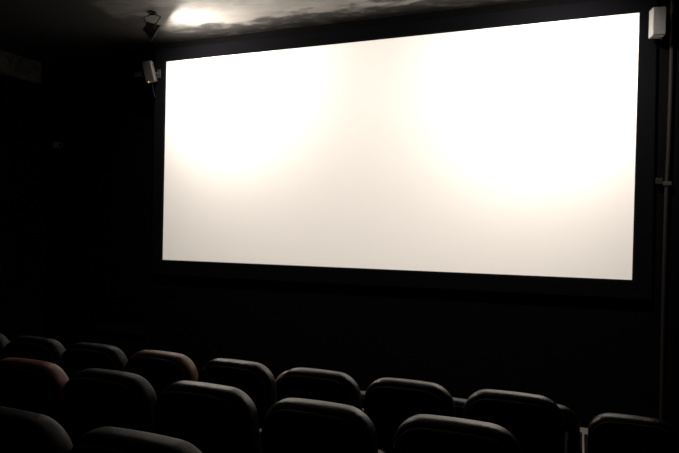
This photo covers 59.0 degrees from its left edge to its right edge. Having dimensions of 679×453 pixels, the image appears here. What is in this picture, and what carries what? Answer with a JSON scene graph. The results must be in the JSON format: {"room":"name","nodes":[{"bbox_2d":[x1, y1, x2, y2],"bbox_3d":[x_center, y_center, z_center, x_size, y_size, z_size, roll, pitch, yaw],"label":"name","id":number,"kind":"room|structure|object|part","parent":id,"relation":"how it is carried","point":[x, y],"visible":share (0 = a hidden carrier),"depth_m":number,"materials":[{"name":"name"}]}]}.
{"room":"movie theater","nodes":[
{"label":"movie theater","id":0,"kind":"room"},
{"bbox_2d":[0,64,53,341],"bbox_3d":[-6.071,-0.308,5.560,0.150,4.350,8.220,1,0,22],"label":"wall","id":1,"kind":"structure","parent":0,"point":[26,108],"depth_m":8.91,"materials":[{"name":"paint"}]},
{"bbox_2d":[0,50,41,83],"bbox_3d":[-5.979,-2.316,5.359,0.100,0.330,7.900,1,0,22],"label":"trim","id":2,"kind":"structure","parent":1,"relation":"attached to","point":[12,65],"depth_m":8.66,"materials":[{"name":"grey paint"}]},
{"bbox_2d":[50,57,154,348],"bbox_3d":[-3.360,-0.271,8.983,2.346,4.350,0.150,1,0,22],"label":"wall","id":3,"kind":"structure","parent":0,"point":[102,191],"depth_m":8.99,"materials":[{"name":"paint"}]},
{"bbox_2d":[53,142,64,148],"bbox_3d":[-4.263,-1.245,9.178,0.172,0.105,0.166,1,0,22],"label":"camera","id":4,"kind":"object","parent":3,"relation":"attached to","point":[58,145],"visible":1,"depth_m":9.12,"materials":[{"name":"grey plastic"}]},
{"bbox_2d":[0,0,528,67],"bbox_3d":[-1.933,-2.481,3.916,8.680,0.150,8.220,1,0,22],"label":"ceiling","id":5,"kind":"structure","parent":0,"point":[53,33],"depth_m":6.98,"materials":[{"name":"black paint"}]},
{"bbox_2d":[143,11,161,40],"bbox_3d":[-2.119,-2.269,6.777,0.185,0.298,0.256,1,0,-27],"label":"floodlight","id":6,"kind":"object","parent":5,"relation":"attached to","point":[151,29],"visible":1,"depth_m":6.72,"materials":[{"name":"black metal"}]},
{"bbox_2d":[65,349,587,452],"bbox_3d":[-2.008,1.816,3.929,8.680,0.654,8.220,1,0,22],"label":"floor","id":7,"kind":"structure","parent":0,"point":[583,430],"depth_m":5.84,"materials":[{"name":"black carpet"}]},
{"bbox_2d":[0,333,8,359],"bbox_3d":[-2.639,1.235,4.672,0.536,0.900,0.522,1,0,22],"label":"seat","id":8,"kind":"object","parent":7,"relation":"on","point":[3,340],"visible":0.06,"depth_m":4.42,"materials":[{"name":"black fabric"}]},
{"bbox_2d":[0,357,68,430],"bbox_3d":[-1.593,1.150,3.317,0.536,0.895,0.522,1,0,22],"label":"seat","id":9,"kind":"object","parent":7,"relation":"on","point":[36,386],"visible":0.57,"depth_m":3.06,"materials":[{"name":"black fabric"}]},
{"bbox_2d":[3,336,65,367],"bbox_3d":[-2.131,1.245,4.469,0.536,0.900,0.522,1,0,22],"label":"seat","id":10,"kind":"object","parent":7,"relation":"on","point":[29,347],"visible":0.24,"depth_m":4.22,"materials":[{"name":"black fabric"}]},
{"bbox_2d":[0,406,72,452],"bbox_3d":[-1.063,1.061,2.158,0.536,0.900,0.522,1,0,22],"label":"seat","id":11,"kind":"object","parent":7,"relation":"on","point":[21,431],"visible":0.97,"depth_m":1.91,"materials":[{"name":"black leather"}]},
{"bbox_2d":[60,342,127,379],"bbox_3d":[-1.623,1.254,4.266,0.536,0.900,0.522,1,0,22],"label":"seat","id":12,"kind":"object","parent":7,"relation":"on","point":[80,356],"visible":0.26,"depth_m":4.03,"materials":[{"name":"black fabric"}]},
{"bbox_2d":[68,342,127,371],"bbox_3d":[-1.666,1.073,4.152,0.505,0.538,0.207,1,0,22],"label":"backrest","id":13,"kind":"object","parent":12,"relation":"on","point":[118,360],"depth_m":4.03,"materials":[{"name":"black fabric"}]},
{"bbox_2d":[62,368,156,444],"bbox_3d":[-1.081,1.159,3.113,0.536,0.895,0.522,1,0,22],"label":"seat","id":14,"kind":"object","parent":7,"relation":"on","point":[93,398],"visible":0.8,"depth_m":2.88,"materials":[{"name":"black leather"}]},
{"bbox_2d":[67,427,201,452],"bbox_3d":[-0.552,1.071,1.954,0.536,0.900,0.522,1,0,22],"label":"seat","id":15,"kind":"object","parent":7,"relation":"on","point":[102,439],"visible":1,"depth_m":1.76,"materials":[{"name":"black fabric"}]},
{"bbox_2d":[125,350,197,398],"bbox_3d":[-1.107,1.264,4.060,0.536,0.900,0.522,1,0,22],"label":"seat","id":16,"kind":"object","parent":7,"relation":"on","point":[161,369],"visible":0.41,"depth_m":3.82,"materials":[{"name":"black fabric"}]},
{"bbox_2d":[131,350,197,381],"bbox_3d":[-1.149,1.083,3.945,0.505,0.538,0.207,1,0,22],"label":"backrest","id":17,"kind":"object","parent":16,"relation":"on","point":[188,370],"depth_m":3.82,"materials":[{"name":"fabric"}]},
{"bbox_2d":[154,381,262,452],"bbox_3d":[-0.561,1.169,2.905,0.536,0.895,0.522,1,0,22],"label":"seat","id":18,"kind":"object","parent":7,"relation":"on","point":[214,418],"visible":0.86,"depth_m":2.67,"materials":[{"name":"black plastic"}]},
{"bbox_2d":[198,358,276,428],"bbox_3d":[-0.581,1.274,3.849,0.536,0.900,0.522,1,0,22],"label":"seat","id":19,"kind":"object","parent":7,"relation":"on","point":[255,379],"visible":0.39,"depth_m":3.60,"materials":[{"name":"black fabric"}]},
{"bbox_2d":[203,358,276,409],"bbox_3d":[-0.623,1.092,3.735,0.505,0.538,0.207,1,0,22],"label":"backrest","id":20,"kind":"object","parent":19,"relation":"on","point":[264,396],"depth_m":3.59,"materials":[{"name":"black fabric"}]},
{"bbox_2d":[276,370,288,389],"bbox_3d":[-0.197,1.530,4.632,0.536,0.886,0.522,1,0,22],"label":"seat","id":21,"kind":"object","parent":7,"relation":"on","point":[278,379],"visible":0.09,"depth_m":4.49,"materials":[{"name":"black fabric"}]},
{"bbox_2d":[276,370,288,380],"bbox_3d":[-0.240,1.351,4.518,0.505,0.530,0.207,1,0,22],"label":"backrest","id":22,"kind":"object","parent":21,"relation":"on","point":[283,373],"depth_m":4.51,"materials":[{"name":"fabric"}]},
{"bbox_2d":[277,367,363,411],"bbox_3d":[-0.069,1.283,3.645,0.536,0.900,0.522,1,0,22],"label":"seat","id":23,"kind":"object","parent":7,"relation":"on","point":[306,383],"visible":0.48,"depth_m":3.41,"materials":[{"name":"black fabric"}]},
{"bbox_2d":[261,398,384,452],"bbox_3d":[-0.036,1.184,2.695,0.536,0.884,0.522,1,0,22],"label":"seat","id":24,"kind":"object","parent":7,"relation":"on","point":[291,425],"visible":1,"depth_m":2.47,"materials":[{"name":"black plastic"}]},
{"bbox_2d":[361,391,365,407],"bbox_3d":[0.312,1.584,4.428,0.536,0.797,0.522,1,0,22],"label":"seat","id":25,"kind":"object","parent":7,"relation":"on","point":[362,392],"visible":0.02,"depth_m":4.25,"materials":[{"name":"black plastic"}]},
{"bbox_2d":[364,377,454,452],"bbox_3d":[0.431,1.293,3.445,0.536,0.900,0.522,1,0,22],"label":"seat","id":26,"kind":"object","parent":7,"relation":"on","point":[388,402],"visible":0.64,"depth_m":3.23,"materials":[{"name":"black plastic"}]},
{"bbox_2d":[364,377,454,416],"bbox_3d":[0.389,1.111,3.331,0.505,0.538,0.207,1,0,22],"label":"backrest","id":27,"kind":"object","parent":26,"relation":"on","point":[370,409],"depth_m":3.24,"materials":[{"name":"black fabric"}]},
{"bbox_2d":[393,414,522,452],"bbox_3d":[0.507,1.191,2.478,0.536,0.890,0.522,1,0,22],"label":"seat","id":28,"kind":"object","parent":7,"relation":"on","point":[420,433],"visible":1,"depth_m":2.26,"materials":[{"name":"black plastic"}]},
{"bbox_2d":[452,397,466,417],"bbox_3d":[0.824,1.578,4.224,0.536,0.828,0.522,1,0,22],"label":"seat","id":29,"kind":"object","parent":7,"relation":"on","point":[459,402],"visible":0.02,"depth_m":3.97,"materials":[{"name":"black plastic"}]},
{"bbox_2d":[452,397,466,405],"bbox_3d":[0.781,1.411,4.110,0.505,0.495,0.207,1,0,22],"label":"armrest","id":30,"kind":"object","parent":29,"relation":"on","point":[458,401],"depth_m":4.01,"materials":[{"name":"black plastic"}]},
{"bbox_2d":[463,389,568,452],"bbox_3d":[0.945,1.302,3.240,0.536,0.900,0.522,1,0,22],"label":"seat","id":31,"kind":"object","parent":7,"relation":"on","point":[537,422],"visible":0.78,"depth_m":3.00,"materials":[{"name":"black plastic"}]},
{"bbox_3d":[1.211,1.176,3.210,0.024,0.045,0.380,1,0,22],"label":"armrest","id":32,"kind":"part","parent":31,"relation":"part of","materials":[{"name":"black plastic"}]},
{"bbox_2d":[557,404,581,452],"bbox_3d":[1.335,1.567,4.020,0.536,0.870,0.522,1,0,22],"label":"seat","id":33,"kind":"object","parent":7,"relation":"on","point":[572,424],"visible":0.25,"depth_m":3.74,"materials":[{"name":"black plastic"}]},
{"bbox_3d":[1.601,1.445,3.991,0.024,0.044,0.380,1,0,22],"label":"armrest","id":34,"kind":"part","parent":33,"relation":"part of","materials":[{"name":"black plastic"}]},
{"bbox_2d":[584,413,678,452],"bbox_3d":[1.845,1.584,3.816,0.536,0.855,0.522,1,0,22],"label":"seat","id":35,"kind":"object","parent":7,"relation":"on","point":[607,432],"visible":1,"depth_m":3.60,"materials":[{"name":"black plastic"}]},
{"bbox_3d":[1.636,1.455,3.977,0.024,0.043,0.380,1,0,22],"label":"armrest","id":36,"kind":"part","parent":35,"relation":"part of","materials":[{"name":"black plastic"}]},
{"bbox_2d":[150,0,678,436],"bbox_3d":[0.545,-0.197,7.062,6.334,4.350,0.520,1,0,22],"label":"wall","id":37,"kind":"structure","parent":0,"point":[592,357],"depth_m":6.45,"materials":[{"name":"black paint"}]},
{"bbox_2d":[134,61,160,96],"bbox_3d":[-2.568,-1.929,7.859,0.389,0.458,0.227,1,0,22],"label":"loudspeaker","id":38,"kind":"object","parent":37,"relation":"attached to","point":[149,72],"visible":1,"depth_m":7.76,"materials":[{"name":"grey plastic"}]},
{"bbox_3d":[-2.616,-2.015,7.935,0.240,0.060,0.024,1,0,22],"label":"arm","id":39,"kind":"part","parent":38,"relation":"part of","materials":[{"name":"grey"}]},
{"bbox_2d":[142,61,153,81],"bbox_3d":[-2.473,-2.003,7.748,0.150,0.262,0.044,1,0,2],"label":"grille","id":40,"kind":"object","parent":38,"relation":"attached to","point":[148,68],"depth_m":7.75,"materials":[{"name":"brown"}]},
{"bbox_2d":[152,0,657,299],"bbox_3d":[0.290,-0.795,6.860,5.906,2.981,0.046,1,0,22],"label":"projection screen","id":41,"kind":"object","parent":37,"relation":"attached to","point":[497,151],"visible":1,"depth_m":6.61,"materials":[{"name":"white fabric"}]},
{"bbox_3d":[-2.375,-0.845,7.925,0.164,2.981,0.046,1,0,22],"label":"frame rail","id":42,"kind":"part","parent":41,"relation":"part of","materials":[{"name":"black metal"}]},
{"bbox_3d":[0.265,0.583,6.864,5.904,0.224,0.046,1,0,22],"label":"frame rail","id":43,"kind":"part","parent":41,"relation":"part of","materials":[{"name":"black fabric"}]},
{"bbox_3d":[0.315,-2.203,6.856,5.906,0.166,0.046,1,0,22],"label":"frame rail","id":44,"kind":"part","parent":41,"relation":"part of","materials":[{"name":"black fabric"}]},
{"bbox_3d":[2.950,-0.765,5.797,0.179,2.942,0.046,1,0,22],"label":"frame rail","id":45,"kind":"part","parent":41,"relation":"part of","materials":[{"name":"black metal"}]},
{"bbox_2d":[649,7,665,39],"bbox_3d":[2.982,-1.894,5.646,0.121,0.287,0.219,1,0,14],"label":"loudspeaker","id":46,"kind":"object","parent":37,"relation":"attached to","point":[657,15],"visible":1,"depth_m":5.55,"materials":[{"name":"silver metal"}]},
{"bbox_2d":[653,7,665,34],"bbox_3d":[2.962,-1.903,5.551,0.107,0.250,0.018,1,0,11],"label":"grille","id":47,"kind":"object","parent":46,"relation":"attached to","point":[659,13],"depth_m":5.55,"materials":[{"name":"grey metal"}]},
{"bbox_2d":[655,0,674,420],"bbox_3d":[3.091,-0.148,5.736,0.135,4.350,0.055,1,0,22],"label":"conduit","id":48,"kind":"object","parent":37,"relation":"attached to","point":[658,181],"visible":0.95,"depth_m":5.71,"materials":[{"name":"grey metal"}]}
]}

